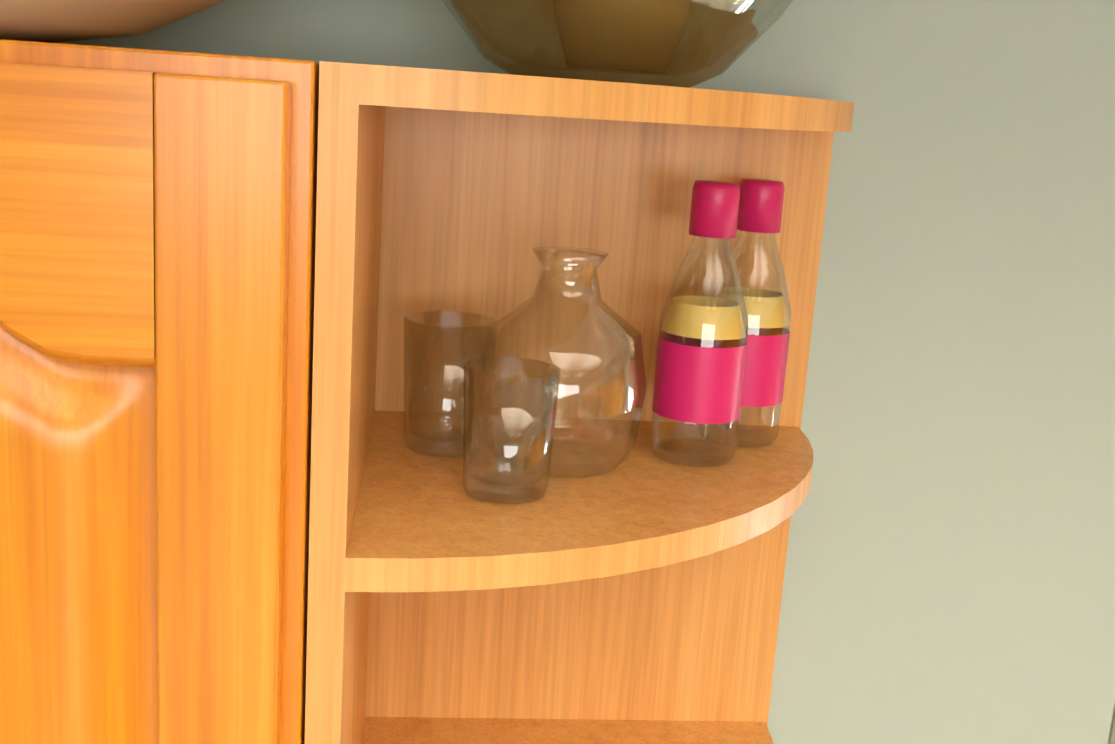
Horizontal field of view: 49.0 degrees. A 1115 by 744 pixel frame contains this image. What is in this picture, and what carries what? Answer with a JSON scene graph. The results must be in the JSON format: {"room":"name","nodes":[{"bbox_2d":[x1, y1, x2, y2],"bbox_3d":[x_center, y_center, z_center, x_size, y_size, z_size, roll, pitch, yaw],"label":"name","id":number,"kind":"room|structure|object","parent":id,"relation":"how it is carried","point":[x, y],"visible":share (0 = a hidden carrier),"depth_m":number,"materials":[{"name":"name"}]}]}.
{"room":"kitchen","nodes":[
{"label":"kitchen","id":0,"kind":"room"},
{"bbox_2d":[53,0,1114,743],"bbox_3d":[-0.599,0.466,1.031,4.731,2.740,0.150,2,13,-6],"label":"wall","id":1,"kind":"structure","parent":0,"point":[949,570],"depth_m":0.93,"materials":[{"name":"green paint"}]},
{"bbox_2d":[0,39,319,743],"bbox_3d":[-0.430,0.186,0.724,0.573,0.752,0.348,2,13,-6],"label":"upper cabinet","id":2,"kind":"object","parent":1,"relation":"attached to","point":[157,242],"visible":0.96,"depth_m":0.56,"materials":[{"name":"brown wood"}]},
{"bbox_2d":[0,0,225,42],"bbox_3d":[-0.389,-0.209,0.607,0.570,0.070,0.360,2,13,-6],"label":"bowl","id":3,"kind":"object","parent":2,"relation":"on","point":[50,21],"visible":0.9,"depth_m":0.59,"materials":[{"name":"beige ceramic"}]},
{"bbox_2d":[305,61,854,743],"bbox_3d":[0.021,0.200,0.796,0.335,0.752,0.298,2,13,-6],"label":"shelf unit","id":4,"kind":"object","parent":1,"relation":"attached to","point":[635,597],"visible":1,"depth_m":0.86,"materials":[{"name":"brown wood"}]},
{"bbox_2d":[404,310,496,456],"bbox_3d":[-0.071,0.007,0.796,0.060,0.085,0.058,2,13,-6],"label":"glass tumbler","id":5,"kind":"object","parent":4,"relation":"on","point":[413,337],"visible":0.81,"depth_m":0.78,"materials":[{"name":"clear glass"}]},
{"bbox_2d":[463,357,560,503],"bbox_3d":[-0.028,0.034,0.713,0.056,0.075,0.055,2,13,-6],"label":"glass tumbler","id":6,"kind":"object","parent":4,"relation":"on","point":[551,380],"visible":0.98,"depth_m":0.70,"materials":[{"name":"clear glass"}]},
{"bbox_2d":[477,246,645,477],"bbox_3d":[0.004,-0.011,0.778,0.110,0.137,0.105,2,13,-6],"label":"glass decanter","id":7,"kind":"object","parent":4,"relation":"on","point":[565,469],"visible":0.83,"depth_m":0.77,"materials":[{"name":"clear glass"}]},
{"bbox_2d":[442,0,792,87],"bbox_3d":[0.033,-0.217,0.713,0.267,0.095,0.270,2,13,-6],"label":"glass bowl","id":8,"kind":"object","parent":4,"relation":"on","point":[523,37],"visible":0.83,"depth_m":0.66,"materials":[{"name":"clear glass"}]},
{"bbox_2d":[553,0,691,49],"bbox_3d":[0.039,-0.236,0.709,0.086,0.117,0.086,2,13,-6],"label":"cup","id":9,"kind":"object","parent":8,"relation":"in","point":[579,11],"depth_m":0.69,"materials":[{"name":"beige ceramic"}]},
{"bbox_2d":[650,180,747,466],"bbox_3d":[0.096,-0.033,0.801,0.059,0.182,0.058,2,13,-6],"label":"bottle","id":10,"kind":"object","parent":4,"relation":"on","point":[700,359],"visible":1,"depth_m":0.78,"materials":[{"name":"clear glass"}]},
{"bbox_2d":[698,179,791,447],"bbox_3d":[0.134,-0.042,0.854,0.059,0.182,0.058,2,13,-6],"label":"bottle","id":11,"kind":"object","parent":4,"relation":"on","point":[760,211],"visible":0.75,"depth_m":0.83,"materials":[{"name":"clear glass"}]},
{"bbox_2d":[1107,704,1114,743],"bbox_3d":[0.856,0.252,1.122,0.807,0.837,0.080,2,13,-6],"label":"window","id":12,"kind":"structure","parent":1,"relation":"in","point":[1111,738],"depth_m":1.07,"materials":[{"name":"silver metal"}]}
]}

